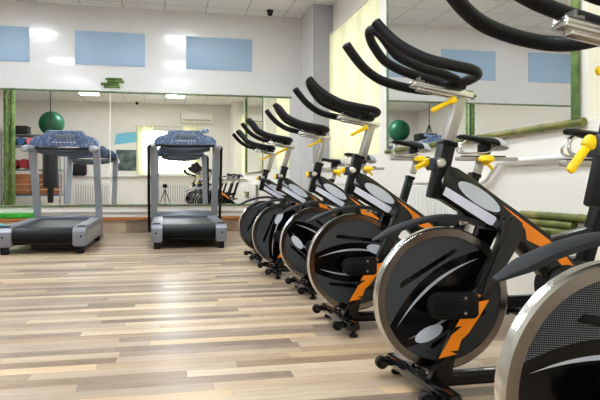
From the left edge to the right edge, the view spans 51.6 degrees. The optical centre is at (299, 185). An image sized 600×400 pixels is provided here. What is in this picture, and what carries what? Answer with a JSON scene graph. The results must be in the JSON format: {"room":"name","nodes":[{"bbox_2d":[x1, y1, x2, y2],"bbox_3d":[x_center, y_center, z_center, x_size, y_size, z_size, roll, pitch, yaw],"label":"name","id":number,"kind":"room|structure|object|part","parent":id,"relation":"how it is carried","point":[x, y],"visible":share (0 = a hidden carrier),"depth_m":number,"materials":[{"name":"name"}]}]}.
{"room":"gym","nodes":[
{"label":"gym","id":0,"kind":"room"},
{"bbox_2d":[0,1,300,204],"bbox_3d":[-3.039,-0.975,9.163,7.360,3.310,0.200,0,0,-12],"label":"wall","id":1,"kind":"structure","parent":0,"point":[276,41],"depth_m":9.27,"materials":[{"name":"white paint"}]},
{"bbox_2d":[0,25,28,61],"bbox_3d":[-4.353,-2.026,8.769,0.984,0.499,0.012,0,0,-12],"label":"wall panel","id":2,"kind":"object","parent":1,"relation":"attached to","point":[14,40],"visible":1,"depth_m":8.83,"materials":[{"name":"blue paint"}]},
{"bbox_2d":[75,30,144,66],"bbox_3d":[-2.787,-2.015,9.110,0.987,0.491,0.012,0,0,-12],"label":"wall panel","id":3,"kind":"object","parent":1,"relation":"attached to","point":[91,47],"visible":1,"depth_m":9.10,"materials":[{"name":"blue paint"}]},
{"bbox_2d":[101,78,123,87],"bbox_3d":[-2.753,-1.514,9.103,0.327,0.149,0.037,0,0,-12],"label":"ornament","id":4,"kind":"object","parent":1,"relation":"attached to","point":[111,82],"visible":1,"depth_m":9.09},
{"bbox_2d":[0,219,238,232],"bbox_3d":[-3.179,0.592,8.938,6.590,0.176,0.180,0,0,-12],"label":"trim","id":5,"kind":"structure","parent":1,"relation":"attached to","point":[232,225],"depth_m":9.00,"materials":[{"name":"laminate"}]},
{"bbox_2d":[0,216,239,221],"bbox_3d":[-3.177,0.481,8.928,6.590,0.045,0.200,0,0,-12],"label":"trim","id":6,"kind":"structure","parent":1,"relation":"attached to","point":[222,217],"depth_m":8.99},
{"bbox_2d":[0,213,33,218],"bbox_3d":[-4.312,0.422,8.710,1.060,0.072,0.088,0,0,-12],"label":"foam block","id":7,"kind":"object","parent":6,"relation":"on","point":[2,215],"visible":0.98,"depth_m":8.74,"materials":[{"name":"green plastic"}]},
{"bbox_2d":[0,206,247,216],"bbox_3d":[-3.196,0.365,9.016,6.590,0.180,0.020,0,0,-12],"label":"baseboard","id":8,"kind":"structure","parent":1,"relation":"attached to","point":[123,208],"depth_m":9.14,"materials":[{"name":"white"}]},
{"bbox_2d":[0,88,291,206],"bbox_3d":[-2.832,-0.546,9.080,5.530,1.698,0.052,0,0,-12],"label":"wall mirror","id":9,"kind":"object","parent":1,"relation":"attached to","point":[124,125],"visible":0.88,"depth_m":9.16,"materials":[{"name":"clear mirror"}]},
{"bbox_3d":[-2.732,0.286,9.093,5.330,0.035,0.035,0,0,-12],"label":"trim","id":10,"kind":"part","parent":9,"relation":"part of","materials":[{"name":"brown wood"}]},
{"bbox_3d":[-2.736,-1.379,9.111,5.330,0.032,0.032,0,0,-12],"label":"trim","id":11,"kind":"part","parent":9,"relation":"part of","materials":[{"name":"brown wood"}]},
{"bbox_2d":[186,36,251,71],"bbox_3d":[-1.228,-2.010,9.449,1.002,0.491,0.012,0,0,-12],"label":"wall panel","id":12,"kind":"object","parent":1,"relation":"attached to","point":[203,53],"visible":1,"depth_m":9.44,"materials":[{"name":"blue paint"}]},
{"bbox_2d":[0,0,337,17],"bbox_3d":[-1.864,-2.690,3.765,7.360,0.120,11.250,0,0,-12],"label":"ceiling","id":13,"kind":"structure","parent":0,"point":[281,8],"depth_m":9.03,"materials":[{"name":"tile"}]},
{"bbox_2d":[267,9,272,15],"bbox_3d":[-0.448,-2.586,9.277,0.104,0.088,0.104,0,0,-12],"label":"security camera","id":14,"kind":"object","parent":13,"relation":"attached to","point":[269,11],"visible":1,"depth_m":9.24,"materials":[{"name":"black plastic"}]},
{"bbox_2d":[0,231,516,399],"bbox_3d":[-1.864,0.740,3.765,7.360,0.120,11.250,0,0,-12],"label":"floor","id":15,"kind":"structure","parent":0,"point":[124,317],"depth_m":2.82,"materials":[{"name":"laminate"}]},
{"bbox_2d":[0,130,102,254],"bbox_3d":[-2.773,-0.001,7.143,0.836,1.363,2.080,0,0,-12],"label":"treadmill","id":16,"kind":"object","parent":15,"relation":"on","point":[79,231],"visible":1,"depth_m":7.41,"materials":[{"name":"black metal"}]},
{"bbox_3d":[-3.072,0.497,6.871,0.130,0.215,1.665,0,0,-12],"label":"rail","id":17,"kind":"part","parent":16,"relation":"part of","materials":[{"name":"grey plastic"}]},
{"bbox_3d":[-3.169,-0.435,7.235,0.072,0.100,0.517,0,0,-12],"label":"handrail","id":18,"kind":"part","parent":16,"relation":"part of","materials":[{"name":"silver metal"}]},
{"bbox_2d":[38,215,96,219],"bbox_3d":[-2.930,0.484,7.862,0.770,0.232,0.610,0,0,-12],"label":"hood","id":19,"kind":"object","parent":16,"relation":"attached to","point":[53,217],"depth_m":7.67,"materials":[{"name":"grey plastic"}]},
{"bbox_3d":[-2.388,0.497,7.020,0.130,0.215,1.665,0,0,-12],"label":"rail","id":20,"kind":"part","parent":16,"relation":"part of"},
{"bbox_3d":[-2.452,-0.435,7.391,0.072,0.100,0.517,0,0,-12],"label":"handrail","id":21,"kind":"part","parent":16,"relation":"part of","materials":[{"name":"silver metal"}]},
{"bbox_2d":[147,129,226,248],"bbox_3d":[-1.412,-0.037,7.696,0.964,1.434,2.080,0,0,-12],"label":"treadmill","id":22,"kind":"object","parent":15,"relation":"on","point":[172,224],"visible":1,"depth_m":8.01,"materials":[{"name":"black metal"}]},
{"bbox_3d":[-1.703,0.497,7.425,0.115,0.215,1.665,0,0,-12],"label":"rail","id":23,"kind":"part","parent":22,"relation":"part of","materials":[{"name":"grey plastic"}]},
{"bbox_2d":[155,210,213,217],"bbox_3d":[-1.568,0.464,8.414,0.770,0.272,0.610,0,0,-12],"label":"hood","id":24,"kind":"object","parent":22,"relation":"attached to","point":[172,213],"depth_m":8.20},
{"bbox_3d":[-1.507,0.035,8.135,0.964,1.146,0.336,0,0,-12],"label":"grab frame","id":25,"kind":"part","parent":22,"relation":"part of","materials":[{"name":"grey metal"}]},
{"bbox_3d":[-1.034,0.497,7.571,0.115,0.215,1.665,0,0,-12],"label":"rail","id":26,"kind":"part","parent":22,"relation":"part of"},
{"bbox_2d":[232,129,345,262],"bbox_3d":[-0.035,0.083,5.744,1.157,1.193,0.490,0,0,-12],"label":"bike","id":27,"kind":"object","parent":15,"relation":"on","point":[247,218],"visible":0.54,"depth_m":5.65,"materials":[{"name":"black plastic"}]},
{"bbox_3d":[-0.438,0.321,5.643,0.159,0.397,0.001,23,-5,-11],"label":"perforated panel","id":28,"kind":"part","parent":27,"relation":"part of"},
{"bbox_3d":[-0.270,-0.213,5.693,0.086,0.186,0.036,0,0,-12],"label":"handlebar post","id":29,"kind":"part","parent":27,"relation":"part of","materials":[{"name":"silver metal"}]},
{"bbox_3d":[-0.239,0.067,5.666,0.194,0.130,0.001,0,0,-12],"label":"pale plate","id":30,"kind":"part","parent":27,"relation":"part of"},
{"bbox_2d":[241,118,383,278],"bbox_3d":[0.143,0.081,4.841,1.182,1.198,0.490,0,0,-12],"label":"bike","id":31,"kind":"object","parent":15,"relation":"on","point":[267,228],"visible":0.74,"depth_m":4.75,"materials":[{"name":"black plastic"}]},
{"bbox_3d":[-0.252,0.336,4.741,0.159,0.397,0.001,16,-3,-12],"label":"perforated panel","id":32,"kind":"part","parent":31,"relation":"part of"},
{"bbox_3d":[0.241,0.638,4.863,0.880,0.045,0.050,0,0,-12],"label":"rail","id":33,"kind":"part","parent":31,"relation":"part of","materials":[{"name":"black metal"}]},
{"bbox_3d":[-0.103,-0.218,4.788,0.086,0.186,0.036,0,0,-12],"label":"handlebar post","id":34,"kind":"part","parent":31,"relation":"part of","materials":[{"name":"silver metal"}]},
{"bbox_3d":[-0.048,0.067,4.766,0.194,0.130,0.001,0,0,-12],"label":"pale plate","id":35,"kind":"part","parent":31,"relation":"part of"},
{"bbox_3d":[-0.044,0.357,4.722,0.328,0.525,0.030,0,0,-12],"label":"fork leg","id":36,"kind":"part","parent":31,"relation":"part of","materials":[{"name":"black paint"}]},
{"bbox_3d":[0.536,-0.118,4.878,0.082,0.077,0.082,0,0,-12],"label":"seat knob","id":37,"kind":"part","parent":31,"relation":"part of","materials":[{"name":"yellow plastic"}]},
{"bbox_2d":[322,183,351,207],"bbox_3d":[0.464,0.322,7.470,0.090,0.716,1.304,0,0,-12],"label":"radiator","id":38,"kind":"object","parent":15,"relation":"on","point":[341,185],"visible":0.12,"depth_m":7.25,"materials":[{"name":"grey metal"}]},
{"bbox_2d":[265,103,430,299],"bbox_3d":[0.381,0.079,4.023,1.186,1.202,0.490,0,0,-12],"label":"bike","id":39,"kind":"object","parent":15,"relation":"on","point":[296,236],"visible":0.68,"depth_m":3.94,"materials":[{"name":"black plastic"}]},
{"bbox_3d":[0.035,0.472,3.934,0.397,0.159,0.001,36,-7,-10],"label":"perforated panel","id":40,"kind":"part","parent":39,"relation":"part of","materials":[{"name":"black plastic"}]},
{"bbox_3d":[0.093,-0.272,3.936,0.092,0.056,0.022,0,0,-12],"label":"slider lever","id":41,"kind":"part","parent":39,"relation":"part of","materials":[{"name":"yellow plastic"}]},
{"bbox_3d":[0.174,0.268,3.964,0.397,0.159,0.001,36,-7,-10],"label":"perforated panel","id":42,"kind":"part","parent":39,"relation":"part of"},
{"bbox_3d":[0.133,-0.222,3.969,0.086,0.186,0.036,0,0,-12],"label":"handlebar post","id":43,"kind":"part","parent":39,"relation":"part of","materials":[{"name":"silver metal"}]},
{"bbox_3d":[0.191,0.067,3.948,0.194,0.130,0.001,0,0,-12],"label":"pale plate","id":44,"kind":"part","parent":39,"relation":"part of","materials":[{"name":"white plastic"}]},
{"bbox_3d":[0.196,0.357,3.904,0.328,0.525,0.030,0,0,-12],"label":"fork leg","id":45,"kind":"part","parent":39,"relation":"part of","materials":[{"name":"black paint"}]},
{"bbox_3d":[0.758,-0.125,4.105,0.058,0.094,0.034,0,0,-12],"label":"seat post","id":46,"kind":"part","parent":39,"relation":"part of","materials":[{"name":"silver metal"}]},
{"bbox_3d":[0.788,-0.158,4.063,0.082,0.077,0.082,0,0,-12],"label":"seat knob","id":47,"kind":"part","parent":39,"relation":"part of","materials":[{"name":"yellow plastic"}]},
{"bbox_2d":[293,76,521,337],"bbox_3d":[0.559,0.081,3.090,1.154,1.198,0.490,0,0,-12],"label":"bike","id":48,"kind":"object","parent":15,"relation":"on","point":[344,262],"visible":0.83,"depth_m":3.00,"materials":[{"name":"black plastic"}]},
{"bbox_3d":[0.198,-0.071,2.983,0.022,0.040,0.080,0,0,28],"label":"sleeve lever","id":49,"kind":"part","parent":48,"relation":"part of","materials":[{"name":"yellow plastic"}]},
{"bbox_3d":[0.267,0.494,3.012,0.397,0.159,0.001,0,0,-12],"label":"perforated panel","id":50,"kind":"part","parent":48,"relation":"part of","materials":[{"name":"black plastic"}]},
{"bbox_3d":[0.267,0.246,3.012,0.397,0.159,0.001,0,0,-12],"label":"perforated panel","id":51,"kind":"part","parent":48,"relation":"part of","materials":[{"name":"black plastic"}]},
{"bbox_3d":[0.287,-0.268,3.006,0.092,0.056,0.022,0,0,-12],"label":"slider lever","id":52,"kind":"part","parent":48,"relation":"part of","materials":[{"name":"yellow plastic"}]},
{"bbox_3d":[0.326,0.357,3.118,0.328,0.525,0.030,0,0,-12],"label":"fork leg","id":53,"kind":"part","parent":48,"relation":"part of","materials":[{"name":"black paint"}]},
{"bbox_3d":[0.327,-0.218,3.039,0.086,0.186,0.036,0,0,-12],"label":"handlebar post","id":54,"kind":"part","parent":48,"relation":"part of","materials":[{"name":"silver metal"}]},
{"bbox_3d":[0.354,0.067,3.011,0.194,0.130,0.001,0,0,-12],"label":"pale plate","id":55,"kind":"part","parent":48,"relation":"part of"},
{"bbox_3d":[0.359,0.357,2.967,0.328,0.525,0.030,0,0,-12],"label":"fork leg","id":56,"kind":"part","parent":48,"relation":"part of","materials":[{"name":"black paint"}]},
{"bbox_3d":[0.463,0.140,3.069,0.084,0.081,0.130,0,0,-12],"label":"fork crown","id":57,"kind":"part","parent":48,"relation":"part of","materials":[{"name":"black paint"}]},
{"bbox_3d":[0.643,0.638,3.108,0.880,0.045,0.050,0,0,-12],"label":"rail","id":58,"kind":"part","parent":48,"relation":"part of","materials":[{"name":"black metal"}]},
{"bbox_3d":[0.909,-0.085,3.166,0.058,0.094,0.034,0,0,-12],"label":"seat post","id":59,"kind":"part","parent":48,"relation":"part of","materials":[{"name":"silver metal"}]},
{"bbox_3d":[0.939,-0.118,3.123,0.082,0.077,0.082,0,0,-12],"label":"seat knob","id":60,"kind":"part","parent":48,"relation":"part of","materials":[{"name":"yellow plastic"}]},
{"bbox_2d":[410,181,465,230],"bbox_3d":[1.049,0.322,4.783,0.090,0.716,0.904,0,0,-12],"label":"radiator","id":61,"kind":"object","parent":15,"relation":"on","point":[427,206],"visible":0.16,"depth_m":4.90,"materials":[{"name":"grey metal"}]},
{"bbox_2d":[413,181,428,183],"bbox_3d":[1.042,-0.028,4.781,0.075,0.016,0.904,0,0,-12],"label":"grille","id":62,"kind":"object","parent":61,"relation":"attached to","point":[422,182],"depth_m":4.95,"materials":[{"name":"white metal"}]},
{"bbox_2d":[342,18,599,399],"bbox_3d":[0.754,0.081,2.119,1.176,1.198,0.490,0,0,-12],"label":"bike","id":63,"kind":"object","parent":15,"relation":"on","point":[437,304],"visible":0.85,"depth_m":2.03,"materials":[{"name":"metal"}]},
{"bbox_3d":[0.399,-0.071,2.018,0.022,0.040,0.080,0,0,43],"label":"sleeve lever","id":64,"kind":"part","parent":63,"relation":"part of","materials":[{"name":"yellow plastic"}]},
{"bbox_3d":[0.400,0.271,2.028,0.397,0.159,0.001,-38,7,-10],"label":"perforated panel","id":65,"kind":"part","parent":63,"relation":"part of","materials":[{"name":"black plastic"}]},
{"bbox_3d":[0.471,-0.268,2.033,0.092,0.056,0.022,0,0,-12],"label":"slider lever","id":66,"kind":"part","parent":63,"relation":"part of","materials":[{"name":"yellow plastic"}]},
{"bbox_3d":[0.532,0.357,2.149,0.328,0.525,0.030,0,0,-12],"label":"fork leg","id":67,"kind":"part","parent":63,"relation":"part of","materials":[{"name":"black paint"}]},
{"bbox_3d":[0.546,0.469,2.060,0.397,0.159,0.001,-38,7,-10],"label":"perforated panel","id":68,"kind":"part","parent":63,"relation":"part of","materials":[{"name":"black plastic"}]},
{"bbox_3d":[0.511,-0.218,2.066,0.086,0.186,0.036,0,0,-12],"label":"handlebar post","id":69,"kind":"part","parent":63,"relation":"part of","materials":[{"name":"silver metal"}]},
{"bbox_3d":[0.849,0.638,2.140,0.880,0.045,0.050,0,0,-12],"label":"rail","id":70,"kind":"part","parent":63,"relation":"part of","materials":[{"name":"black metal"}]},
{"bbox_3d":[0.560,0.067,2.043,0.194,0.130,0.001,0,0,-12],"label":"pale plate","id":71,"kind":"part","parent":63,"relation":"part of","materials":[{"name":"white plastic"}]},
{"bbox_3d":[0.565,0.357,1.999,0.328,0.525,0.030,0,0,-12],"label":"fork leg","id":72,"kind":"part","parent":63,"relation":"part of","materials":[{"name":"black paint"}]},
{"bbox_3d":[0.668,0.140,2.100,0.084,0.081,0.130,0,0,-12],"label":"fork crown","id":73,"kind":"part","parent":63,"relation":"part of","materials":[{"name":"black paint"}]},
{"bbox_2d":[446,0,599,399],"bbox_3d":[0.855,0.103,1.194,1.183,1.154,0.490,0,0,-12],"label":"bike","id":74,"kind":"object","parent":15,"relation":"on","point":[550,350],"visible":1,"depth_m":1.10,"materials":[{"name":"black plastic"}]},
{"bbox_3d":[0.588,0.246,1.122,0.397,0.159,0.001,5,-1,-12],"label":"perforated panel","id":75,"kind":"part","parent":74,"relation":"part of","materials":[{"name":"grey metal"}]},
{"bbox_3d":[0.504,-0.057,1.110,0.061,0.071,0.022,0,0,-12],"label":"sleeve lever","id":76,"kind":"part","parent":74,"relation":"part of","materials":[{"name":"yellow plastic"}]},
{"bbox_3d":[0.569,-0.224,1.107,0.092,0.056,0.022,0,0,-12],"label":"slider lever","id":77,"kind":"part","parent":74,"relation":"part of","materials":[{"name":"yellow plastic"}]},
{"bbox_2d":[313,0,599,294],"bbox_3d":[1.454,-0.975,4.487,0.570,3.310,10.850,0,0,-12],"label":"wall","id":78,"kind":"structure","parent":0,"point":[546,186],"depth_m":3.76,"materials":[{"name":"white paint"}]},
{"bbox_2d":[301,4,312,193],"bbox_3d":[0.099,-0.975,9.350,0.008,3.308,0.770,0,0,-12],"label":"column","id":79,"kind":"structure","parent":78,"relation":"attached to","point":[307,18],"depth_m":9.34,"materials":[{"name":"white paint"}]},
{"bbox_2d":[328,0,379,158],"bbox_3d":[0.725,-1.262,7.624,0.040,1.861,2.790,0,0,-12],"label":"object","id":80,"kind":"object","parent":78,"relation":"attached to","point":[347,82],"visible":0.52,"depth_m":7.86,"materials":[{"name":"yellow fabric"}]},
{"bbox_3d":[0.725,-2.182,7.624,0.040,0.022,2.790,0,0,-12],"label":"blind rail","id":81,"kind":"part","parent":80,"relation":"part of","materials":[{"name":"white"}]},
{"bbox_2d":[384,0,587,153],"bbox_3d":[1.128,-1.303,4.534,0.050,2.002,2.869,0,0,-12],"label":"wall mirror","id":82,"kind":"object","parent":78,"relation":"attached to","point":[520,90],"visible":0.58,"depth_m":4.06,"materials":[{"name":"clear mirror"}]},
{"bbox_2d":[479,153,587,184],"bbox_3d":[1.676,-0.083,1.951,0.039,0.179,4.912,0,0,-12],"label":"pipe","id":83,"kind":"object","parent":78,"relation":"attached to","point":[556,157],"visible":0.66,"depth_m":3.59,"materials":[{"name":"white metal"}]},
{"bbox_2d":[519,210,586,234],"bbox_3d":[1.398,0.227,3.293,0.046,0.169,0.840,0,0,-12],"label":"ornament","id":84,"kind":"object","parent":78,"relation":"attached to","point":[551,223],"visible":0.43,"depth_m":3.34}
]}

